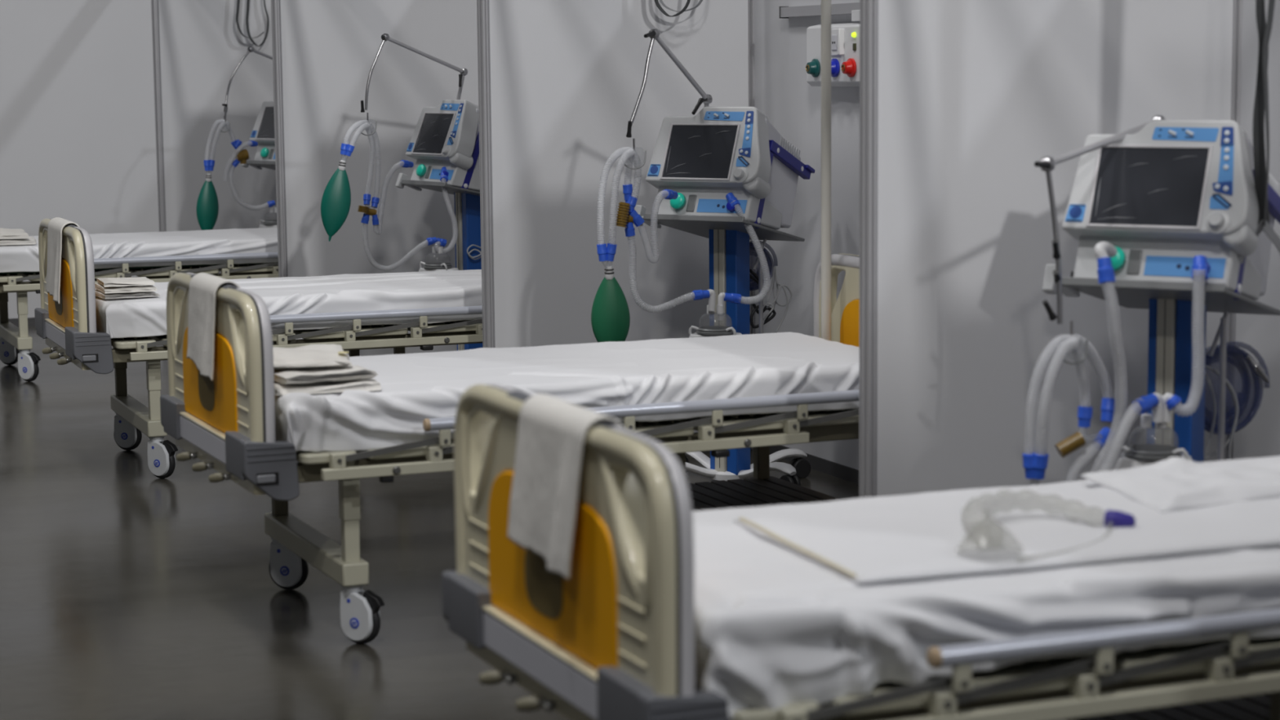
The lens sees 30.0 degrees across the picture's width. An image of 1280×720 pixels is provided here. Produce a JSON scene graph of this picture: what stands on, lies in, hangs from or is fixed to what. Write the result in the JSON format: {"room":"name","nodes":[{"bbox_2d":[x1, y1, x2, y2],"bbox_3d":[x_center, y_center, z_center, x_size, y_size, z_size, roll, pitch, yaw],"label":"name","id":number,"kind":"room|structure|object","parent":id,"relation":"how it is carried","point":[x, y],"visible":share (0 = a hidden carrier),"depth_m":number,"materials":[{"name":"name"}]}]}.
{"room":"hospital room","nodes":[
{"label":"hospital room","id":0,"kind":"room"},
{"bbox_2d":[0,0,276,318],"bbox_3d":[-3.007,-1.492,14.903,2.239,2.390,0.008,-3,8,-22],"label":"wall","id":1,"kind":"structure","parent":0,"point":[77,131],"depth_m":14.81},
{"bbox_2d":[8,317,35,326],"bbox_3d":[-3.522,-0.251,14.835,1.100,0.052,0.026,-3,8,-22],"label":"trim","id":2,"kind":"structure","parent":1,"relation":"attached to","point":[31,321],"depth_m":14.72,"materials":[{"name":"metal"}]},
{"bbox_2d":[151,0,166,231],"bbox_3d":[-3.007,-1.497,14.903,0.044,2.500,0.044,-3,8,-22],"label":"trim","id":3,"kind":"structure","parent":1,"relation":"attached to","point":[154,3],"depth_m":14.88,"materials":[{"name":"metal"}]},
{"bbox_2d":[235,0,269,46],"bbox_3d":[-2.431,-2.340,14.930,0.223,0.748,0.056,-3,8,-22],"label":"hanging cables","id":4,"kind":"object","parent":1,"relation":"hanging from","point":[237,1],"visible":1,"depth_m":14.96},
{"bbox_2d":[280,0,478,355],"bbox_3d":[-1.283,-1.183,12.231,1.114,2.390,0.008,-3,8,-22],"label":"wall","id":5,"kind":"structure","parent":0,"point":[330,48],"depth_m":12.18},
{"bbox_2d":[271,0,288,277],"bbox_3d":[-1.816,-1.157,12.011,0.044,2.500,0.044,-3,8,-22],"label":"trim","id":6,"kind":"structure","parent":5,"relation":"attached to","point":[275,4],"depth_m":12.00,"materials":[{"name":"metal"}]},
{"bbox_2d":[0,325,858,719],"bbox_3d":[-2.928,0.764,7.082,22.000,0.100,28.000,-3,8,-22],"label":"floor","id":7,"kind":"structure","parent":0,"point":[127,592],"depth_m":7.17,"materials":[{"name":"concrete"}]},
{"bbox_2d":[0,252,278,381],"bbox_3d":[-2.505,-0.460,12.679,2.281,0.969,1.051,-3,7,-22],"label":"hospital bed","id":8,"kind":"object","parent":7,"relation":"on","point":[15,343],"visible":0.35,"depth_m":12.17,"materials":[{"name":"beige metal"}]},
{"bbox_2d":[0,262,273,274],"bbox_3d":[-2.527,-0.579,12.636,1.845,0.117,0.780,-3,7,-22],"label":"mattress","id":9,"kind":"object","parent":8,"relation":"on","point":[143,267],"visible":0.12,"depth_m":12.23,"materials":[{"name":"grey fabric"}]},
{"bbox_2d":[0,227,278,272],"bbox_3d":[-2.527,-0.595,12.632,1.959,0.140,0.910,-3,7,-22],"label":"sheet","id":10,"kind":"object","parent":9,"relation":"on","point":[13,258],"visible":0.55,"depth_m":12.28,"materials":[{"name":"white fabric"}]},
{"bbox_2d":[0,236,36,245],"bbox_3d":[-3.281,-0.603,12.116,0.417,0.028,0.289,-3,7,-16],"label":"folded towel","id":11,"kind":"object","parent":10,"relation":"on","point":[31,240],"visible":0.92,"depth_m":12.03,"materials":[{"name":"white fabric"}]},
{"bbox_2d":[0,227,28,239],"bbox_3d":[-3.306,-0.639,12.101,0.383,0.042,0.271,-3,7,-20],"label":"folded towel","id":12,"kind":"object","parent":11,"relation":"on","point":[5,233],"visible":1,"depth_m":12.05,"materials":[{"name":"white fabric"}]},
{"bbox_2d":[222,46,275,169],"bbox_3d":[-2.106,-1.026,14.297,0.622,1.696,0.780,3,8,24],"label":"ventilator","id":13,"kind":"object","parent":7,"relation":"on","point":[263,132],"visible":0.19,"depth_m":14.29,"materials":[{"name":"white plastic"}]},
{"bbox_2d":[203,106,275,210],"bbox_3d":[-2.375,-1.191,14.065,0.419,0.621,0.129,-3,8,-22],"label":"breathing circuit","id":14,"kind":"object","parent":13,"relation":"attached to","point":[242,155],"visible":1,"depth_m":14.03,"materials":[{"name":"grey plastic"}]},
{"bbox_2d":[195,173,218,230],"bbox_3d":[-2.535,-0.910,13.981,0.134,0.365,0.060,-3,8,-22],"label":"test lung","id":15,"kind":"object","parent":14,"relation":"hanging from","point":[207,204],"visible":0.91,"depth_m":13.96,"materials":[{"name":"green rubber"}]},
{"bbox_2d":[258,207,277,227],"bbox_3d":[-2.154,-0.808,14.168,0.196,0.198,0.183,4,8,30],"label":"humidifier","id":16,"kind":"object","parent":14,"relation":"attached to","point":[267,224],"visible":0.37,"depth_m":14.11,"materials":[{"name":"white plastic"}]},
{"bbox_2d":[34,218,482,478],"bbox_3d":[-1.244,-0.115,9.751,2.281,0.969,1.051,-3,7,-22],"label":"hospital bed","id":17,"kind":"object","parent":7,"relation":"on","point":[68,326],"visible":0.4,"depth_m":9.20,"materials":[{"name":"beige plastic"}]},
{"bbox_2d":[46,217,79,303],"bbox_3d":[-2.247,-0.390,9.274,0.108,0.312,0.350,-3,7,-22],"label":"hanging towel","id":18,"kind":"object","parent":17,"relation":"hanging from","point":[55,225],"visible":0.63,"depth_m":9.24,"materials":[{"name":"white fabric"}]},
{"bbox_3d":[-1.266,-0.234,9.708,1.845,0.117,0.780,-3,7,-22],"label":"mattress","id":19,"kind":"object","parent":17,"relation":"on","visible":0},
{"bbox_2d":[94,269,482,338],"bbox_3d":[-1.264,-0.248,9.702,1.956,0.150,0.910,-3,7,-22],"label":"sheet","id":20,"kind":"object","parent":19,"relation":"on","point":[143,317],"visible":0.51,"depth_m":9.35,"materials":[{"name":"white fabric"}]},
{"bbox_2d":[95,289,159,299],"bbox_3d":[-1.994,-0.259,9.224,0.211,0.020,0.283,-4,8,-25],"label":"folded towel","id":21,"kind":"object","parent":20,"relation":"on","point":[147,294],"visible":0.62,"depth_m":9.12,"materials":[{"name":"white fabric"}]},
{"bbox_2d":[94,283,157,293],"bbox_3d":[-1.990,-0.282,9.223,0.201,0.021,0.273,-3,7,-22],"label":"folded towel","id":22,"kind":"object","parent":21,"relation":"on","point":[98,286],"visible":0.75,"depth_m":9.12,"materials":[{"name":"white fabric"}]},
{"bbox_2d":[96,276,155,287],"bbox_3d":[-1.988,-0.305,9.221,0.196,0.017,0.262,-3,7,-19],"label":"folded towel","id":23,"kind":"object","parent":22,"relation":"on","point":[142,281],"visible":1,"depth_m":9.14,"materials":[{"name":"white fabric"}]},
{"bbox_2d":[360,33,482,351],"bbox_3d":[-0.943,-0.703,11.461,0.622,1.718,0.856,4,9,35],"label":"ventilator","id":24,"kind":"object","parent":7,"relation":"on","point":[446,135],"visible":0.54,"depth_m":11.44,"materials":[{"name":"white plastic"}]},
{"bbox_2d":[340,112,457,271],"bbox_3d":[-1.150,-0.795,11.253,0.558,0.742,0.195,-3,8,-22],"label":"breathing circuit","id":25,"kind":"object","parent":24,"relation":"attached to","point":[347,149],"visible":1,"depth_m":11.22,"materials":[{"name":"grey plastic"}]},
{"bbox_2d":[320,160,351,241],"bbox_3d":[-1.415,-0.741,11.097,0.140,0.377,0.065,-3,8,-22],"label":"test lung","id":26,"kind":"object","parent":25,"relation":"hanging from","point":[335,202],"visible":1,"depth_m":11.08,"materials":[{"name":"green rubber"}]},
{"bbox_2d":[418,246,458,271],"bbox_3d":[-0.942,-0.440,11.313,0.196,0.198,0.183,5,9,39],"label":"humidifier","id":27,"kind":"object","parent":25,"relation":"attached to","point":[428,266],"visible":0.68,"depth_m":11.26,"materials":[{"name":"white plastic"}]},
{"bbox_2d":[466,244,480,259],"bbox_3d":[-0.798,-0.521,11.530,0.096,0.076,0.028,-5,8,-30],"label":"power cable","id":28,"kind":"object","parent":24,"relation":"attached to","point":[468,248],"visible":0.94,"depth_m":11.53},
{"bbox_2d":[160,253,859,644],"bbox_3d":[-0.187,0.198,7.093,2.281,0.969,1.051,-4,8,-23],"label":"hospital bed","id":29,"kind":"object","parent":7,"relation":"on","point":[226,422],"visible":0.55,"depth_m":6.64,"materials":[{"name":"beige plastic"}]},
{"bbox_2d":[186,272,239,380],"bbox_3d":[-1.188,-0.095,6.609,0.107,0.271,0.313,-4,8,-23],"label":"hanging towel","id":30,"kind":"object","parent":29,"relation":"hanging from","point":[203,286],"visible":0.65,"depth_m":6.56,"materials":[{"name":"white fabric"}]},
{"bbox_2d":[619,414,734,423],"bbox_3d":[-0.209,0.080,7.050,1.845,0.117,0.780,-4,8,-23],"label":"mattress","id":31,"kind":"object","parent":29,"relation":"on","point":[731,415],"visible":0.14,"depth_m":6.77,"materials":[{"name":"grey fabric"}]},
{"bbox_2d":[274,332,859,452],"bbox_3d":[-0.209,0.071,7.044,1.969,0.163,0.925,-4,8,-23],"label":"sheet","id":32,"kind":"object","parent":31,"relation":"on","point":[417,387],"visible":0.77,"depth_m":6.77,"materials":[{"name":"white fabric"}]},
{"bbox_2d":[274,377,381,395],"bbox_3d":[-0.882,0.055,6.544,0.299,0.023,0.377,-2,7,-15],"label":"folded towel","id":33,"kind":"object","parent":32,"relation":"on","point":[366,384],"visible":0.41,"depth_m":6.40,"materials":[{"name":"white fabric"}]},
{"bbox_2d":[273,365,377,384],"bbox_3d":[-0.914,0.027,6.564,0.269,0.028,0.392,-4,8,-28],"label":"folded towel","id":34,"kind":"object","parent":33,"relation":"on","point":[299,375],"visible":0.62,"depth_m":6.43,"materials":[{"name":"white fabric"}]},
{"bbox_2d":[272,344,352,368],"bbox_3d":[-0.941,-0.012,6.642,0.259,0.029,0.398,-2,7,-11],"label":"folded towel","id":35,"kind":"object","parent":34,"relation":"on","point":[311,356],"visible":0.88,"depth_m":6.55,"materials":[{"name":"white fabric"}]},
{"bbox_2d":[642,475,840,511],"bbox_3d":[0.272,0.448,7.297,0.690,0.018,0.770,-4,8,-23],"label":"shelf","id":36,"kind":"object","parent":29,"relation":"attached to","point":[757,491],"depth_m":7.45,"materials":[{"name":"black metal"}]},
{"bbox_2d":[821,0,831,341],"bbox_3d":[0.600,-0.644,7.691,0.128,1.482,0.128,2,8,22],"label":"pole","id":37,"kind":"object","parent":29,"relation":"attached to","point":[825,4],"visible":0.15,"depth_m":7.68,"materials":[{"name":"grey metal"}]},
{"bbox_2d":[626,28,814,485],"bbox_3d":[0.284,-0.355,8.669,0.621,1.680,0.757,1,7,13],"label":"ventilator","id":38,"kind":"object","parent":7,"relation":"on","point":[704,157],"depth_m":8.64,"materials":[{"name":"white plastic"}]},
{"bbox_2d":[596,138,770,319],"bbox_3d":[0.136,-0.460,8.427,0.657,0.648,0.158,-3,8,-22],"label":"breathing circuit","id":39,"kind":"object","parent":38,"relation":"attached to","point":[626,215],"visible":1,"depth_m":8.36,"materials":[{"name":"grey plastic"}]},
{"bbox_2d":[591,265,630,342],"bbox_3d":[-0.103,-0.157,8.316,0.135,0.344,0.063,0,7,6],"label":"test lung","id":40,"kind":"object","parent":39,"relation":"hanging from","point":[610,313],"visible":0.83,"depth_m":8.29,"materials":[{"name":"green rubber"}]},
{"bbox_2d":[688,304,742,337],"bbox_3d":[0.277,-0.099,8.511,0.196,0.198,0.183,2,7,21],"label":"humidifier","id":41,"kind":"object","parent":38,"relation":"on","point":[708,331],"visible":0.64,"depth_m":8.46,"materials":[{"name":"white plastic"}]},
{"bbox_2d":[749,268,776,328],"bbox_3d":[0.452,-0.229,8.866,0.109,0.222,0.033,-3,8,-22],"label":"power cable","id":42,"kind":"object","parent":38,"relation":"hanging from","point":[756,280],"visible":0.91,"depth_m":8.85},
{"bbox_2d":[763,266,792,333],"bbox_3d":[0.501,-0.178,8.861,0.153,0.345,0.045,-4,8,-29],"label":"power cable","id":43,"kind":"object","parent":38,"relation":"hanging from","point":[774,275],"visible":0.91,"depth_m":8.85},
{"bbox_2d":[779,136,799,159],"bbox_3d":[0.547,-0.775,8.732,0.006,0.090,0.156,4,8,32],"label":"vent grille","id":44,"kind":"object","parent":38,"relation":"attached to","point":[788,152],"depth_m":8.70,"materials":[{"name":"grey plastic"}]},
{"bbox_2d":[441,383,1279,719],"bbox_3d":[0.863,0.501,4.528,2.281,0.969,1.051,-3,8,-22],"label":"hospital bed","id":45,"kind":"object","parent":7,"relation":"on","point":[615,639],"visible":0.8,"depth_m":3.93,"materials":[{"name":"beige plastic"}]},
{"bbox_2d":[507,393,623,579],"bbox_3d":[-0.134,0.209,4.029,0.110,0.271,0.326,-3,8,-22],"label":"hanging towel","id":46,"kind":"object","parent":45,"relation":"hanging from","point":[552,431],"visible":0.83,"depth_m":4.01,"materials":[{"name":"white fabric"}]},
{"bbox_2d":[692,479,1279,719],"bbox_3d":[0.841,0.383,4.479,1.971,0.183,0.925,-3,8,-22],"label":"sheet","id":47,"kind":"object","parent":45,"relation":"on","point":[775,626],"visible":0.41,"depth_m":3.92,"materials":[{"name":"white fabric"}]},
{"bbox_2d":[733,486,1279,583],"bbox_3d":[0.955,0.288,4.482,1.514,0.019,0.656,-3,8,-22],"label":"folded cloth","id":48,"kind":"object","parent":47,"relation":"on","point":[1060,527],"visible":0.88,"depth_m":4.28,"materials":[{"name":"white fabric"}]},
{"bbox_2d":[1103,509,1135,527],"bbox_3d":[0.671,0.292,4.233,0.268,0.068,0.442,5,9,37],"label":"cap","id":49,"kind":"object","parent":48,"relation":"on","point":[1112,518],"visible":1,"depth_m":4.31,"materials":[{"name":"purple"}]},
{"bbox_2d":[1080,455,1279,512],"bbox_3d":[1.254,0.227,4.801,0.792,0.029,0.440,-3,8,-22],"label":"folded cloth","id":50,"kind":"object","parent":48,"relation":"on","point":[1171,484],"visible":1,"depth_m":4.67,"materials":[{"name":"white fabric"}]},
{"bbox_2d":[1065,693,1271,719],"bbox_3d":[1.325,0.751,4.725,0.690,0.018,0.770,-3,8,-22],"label":"shelf","id":51,"kind":"object","parent":45,"relation":"attached to","point":[1255,707],"depth_m":4.90,"materials":[{"name":"metal"}]},
{"bbox_2d":[1034,115,1279,462],"bbox_3d":[1.338,0.094,6.012,0.620,1.411,0.818,1,7,16],"label":"ventilator","id":52,"kind":"object","parent":7,"relation":"on","point":[1164,193],"depth_m":5.86,"materials":[{"name":"grey plastic"}]},
{"bbox_2d":[1066,204,1084,221],"bbox_3d":[1.081,-0.365,5.918,0.043,0.040,0.017,4,8,32],"label":"print","id":53,"kind":"object","parent":52,"relation":"attached to","point":[1073,212],"depth_m":5.92},
{"bbox_2d":[1022,241,1208,481],"bbox_3d":[1.132,0.042,5.722,0.460,0.658,0.186,-3,8,-22],"label":"breathing circuit","id":54,"kind":"object","parent":52,"relation":"attached to","point":[1110,442],"visible":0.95,"depth_m":5.69,"materials":[{"name":"grey plastic"}]},
{"bbox_2d":[1112,413,1192,470],"bbox_3d":[1.251,0.229,5.795,0.196,0.198,0.183,2,7,21],"label":"humidifier","id":55,"kind":"object","parent":54,"relation":"attached to","point":[1139,455],"visible":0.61,"depth_m":5.75,"materials":[{"name":"white plastic"}]},
{"bbox_2d":[1158,128,1194,137],"bbox_3d":[1.313,-0.555,5.839,0.090,0.022,0.010,4,8,32],"label":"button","id":56,"kind":"object","parent":52,"relation":"on","point":[1162,133],"depth_m":5.84,"materials":[{"name":"blue plastic"}]},
{"bbox_2d":[1176,263,1190,270],"bbox_3d":[1.340,-0.224,5.779,0.086,0.015,0.006,4,8,34],"label":"print","id":57,"kind":"object","parent":52,"relation":"on","point":[1179,266],"depth_m":5.79},
{"bbox_2d":[1203,364,1238,461],"bbox_3d":[1.506,0.160,6.197,0.117,0.309,0.037,-3,8,-22],"label":"power cable","id":58,"kind":"object","parent":52,"relation":"hanging from","point":[1228,384],"visible":0.82,"depth_m":6.20,"materials":[{"name":"grey plastic"}]},
{"bbox_2d":[1268,171,1279,194],"bbox_3d":[1.577,-0.450,5.982,0.006,0.090,0.156,4,8,32],"label":"vent grille","id":59,"kind":"object","parent":52,"relation":"attached to","point":[1273,186],"depth_m":5.99,"materials":[{"name":"grey plastic"}]},
{"bbox_2d":[488,0,748,432],"bbox_3d":[-0.069,-0.844,9.350,1.092,2.390,0.008,-3,8,-22],"label":"wall","id":60,"kind":"structure","parent":0,"point":[566,76],"depth_m":9.30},
{"bbox_2d":[476,0,495,347],"bbox_3d":[-0.592,-0.818,9.135,0.044,2.500,0.044,-3,8,-22],"label":"trim","id":61,"kind":"structure","parent":60,"relation":"attached to","point":[482,6],"depth_m":9.13,"materials":[{"name":"metal"}]},
{"bbox_2d":[754,0,859,470],"bbox_3d":[0.756,-0.790,8.840,0.008,2.390,1.540,-3,8,-22],"label":"wall","id":62,"kind":"structure","parent":0,"point":[783,93],"depth_m":9.15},
{"bbox_2d":[747,0,755,448],"bbox_3d":[0.454,-0.880,9.564,0.044,2.500,0.044,-3,8,-22],"label":"trim","id":63,"kind":"structure","parent":62,"relation":"attached to","point":[750,2],"depth_m":9.51,"materials":[{"name":"metal"}]},
{"bbox_2d":[769,444,858,484],"bbox_3d":[0.768,0.420,8.987,0.026,0.052,1.540,-3,8,-22],"label":"trim","id":64,"kind":"structure","parent":62,"relation":"attached to","point":[818,464],"depth_m":9.07,"materials":[{"name":"metal"}]},
{"bbox_2d":[778,2,859,18],"bbox_3d":[0.827,-1.262,8.535,0.038,0.046,1.429,-3,8,-22],"label":"rail","id":65,"kind":"object","parent":62,"relation":"attached to","point":[784,12],"visible":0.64,"depth_m":8.93,"materials":[{"name":"metal"}]},
{"bbox_2d":[805,22,859,86],"bbox_3d":[0.806,-1.092,8.521,0.104,0.231,0.901,-3,8,-22],"label":"outlet box","id":66,"kind":"object","parent":62,"relation":"attached to","point":[845,37],"visible":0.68,"depth_m":8.68,"materials":[{"name":"white plastic"}]},
{"bbox_2d":[805,58,820,77],"bbox_3d":[0.637,-1.083,8.850,0.040,0.068,0.068,-3,8,-22],"label":"socket","id":67,"kind":"object","parent":66,"relation":"attached to","point":[813,67],"depth_m":8.83,"materials":[{"name":"green plastic"}]},
{"bbox_2d":[831,35,836,50],"bbox_3d":[0.709,-1.157,8.697,0.005,0.055,0.038,-3,8,-22],"label":"socket","id":68,"kind":"object","parent":66,"relation":"attached to","point":[833,37],"depth_m":8.69,"materials":[{"name":"white plastic"}]},
{"bbox_2d":[831,58,839,77],"bbox_3d":[0.699,-1.066,8.707,0.036,0.068,0.068,-3,8,-22],"label":"socket","id":69,"kind":"object","parent":66,"relation":"attached to","point":[835,63],"depth_m":8.69,"materials":[{"name":"blue plastic"}]},
{"bbox_2d":[840,57,856,77],"bbox_3d":[0.747,-1.052,8.587,0.040,0.068,0.068,-3,8,-22],"label":"socket","id":70,"kind":"object","parent":66,"relation":"attached to","point":[848,67],"depth_m":8.57,"materials":[{"name":"red plastic"}]},
{"bbox_2d":[851,31,856,37],"bbox_3d":[0.766,-1.167,8.560,0.012,0.020,0.020,-3,8,-22],"label":"lamp","id":71,"kind":"object","parent":66,"relation":"attached to","point":[853,33],"depth_m":8.55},
{"bbox_2d":[853,43,856,50],"bbox_3d":[0.771,-1.124,8.567,0.007,0.026,0.020,-3,8,-22],"label":"rocker switch","id":72,"kind":"object","parent":66,"relation":"attached to","point":[854,44],"depth_m":8.56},
{"bbox_2d":[851,9,859,21],"bbox_3d":[0.817,-1.236,8.555,0.045,0.040,0.168,-3,8,-22],"label":"duct","id":73,"kind":"object","parent":66,"relation":"on","point":[855,13],"visible":0.25,"depth_m":8.59,"materials":[{"name":"white plastic"}]},
{"bbox_2d":[876,0,1233,497],"bbox_3d":[1.130,-0.502,6.447,1.115,2.390,0.008,-3,8,-22],"label":"wall","id":74,"kind":"structure","parent":0,"point":[972,94],"depth_m":6.39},
{"bbox_2d":[858,0,878,497],"bbox_3d":[0.597,-0.475,6.227,0.044,2.500,0.044,-3,8,-22],"label":"trim","id":75,"kind":"structure","parent":74,"relation":"attached to","point":[868,9],"depth_m":6.24,"materials":[{"name":"metal"}]},
{"bbox_2d":[1232,0,1279,459],"bbox_3d":[1.966,-0.448,5.941,0.008,2.390,1.540,-3,8,-22],"label":"wall","id":76,"kind":"structure","parent":0,"point":[1260,437],"depth_m":6.57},
{"bbox_2d":[1223,0,1242,460],"bbox_3d":[1.663,-0.538,6.665,0.044,2.500,0.044,-3,8,-22],"label":"trim","id":77,"kind":"structure","parent":76,"relation":"attached to","point":[1237,4],"depth_m":6.62,"materials":[{"name":"metal"}]},
{"bbox_2d":[1237,0,1279,263],"bbox_3d":[1.510,-0.906,5.729,0.191,1.442,0.053,-3,8,-22],"label":"hanging cables","id":78,"kind":"object","parent":76,"relation":"hanging from","point":[1261,167],"visible":0.98,"depth_m":5.77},
{"bbox_3d":[-0.081,-2.060,9.202,1.092,0.060,0.026,-3,8,-22],"label":"trim","id":79,"kind":"structure","parent":0,"visible":0},
{"bbox_2d":[653,0,702,17],"bbox_3d":[0.157,-1.684,9.209,0.258,0.713,0.052,-3,8,-22],"label":"hanging cables","id":80,"kind":"object","parent":79,"relation":"hanging from","point":[656,2],"visible":1,"depth_m":9.23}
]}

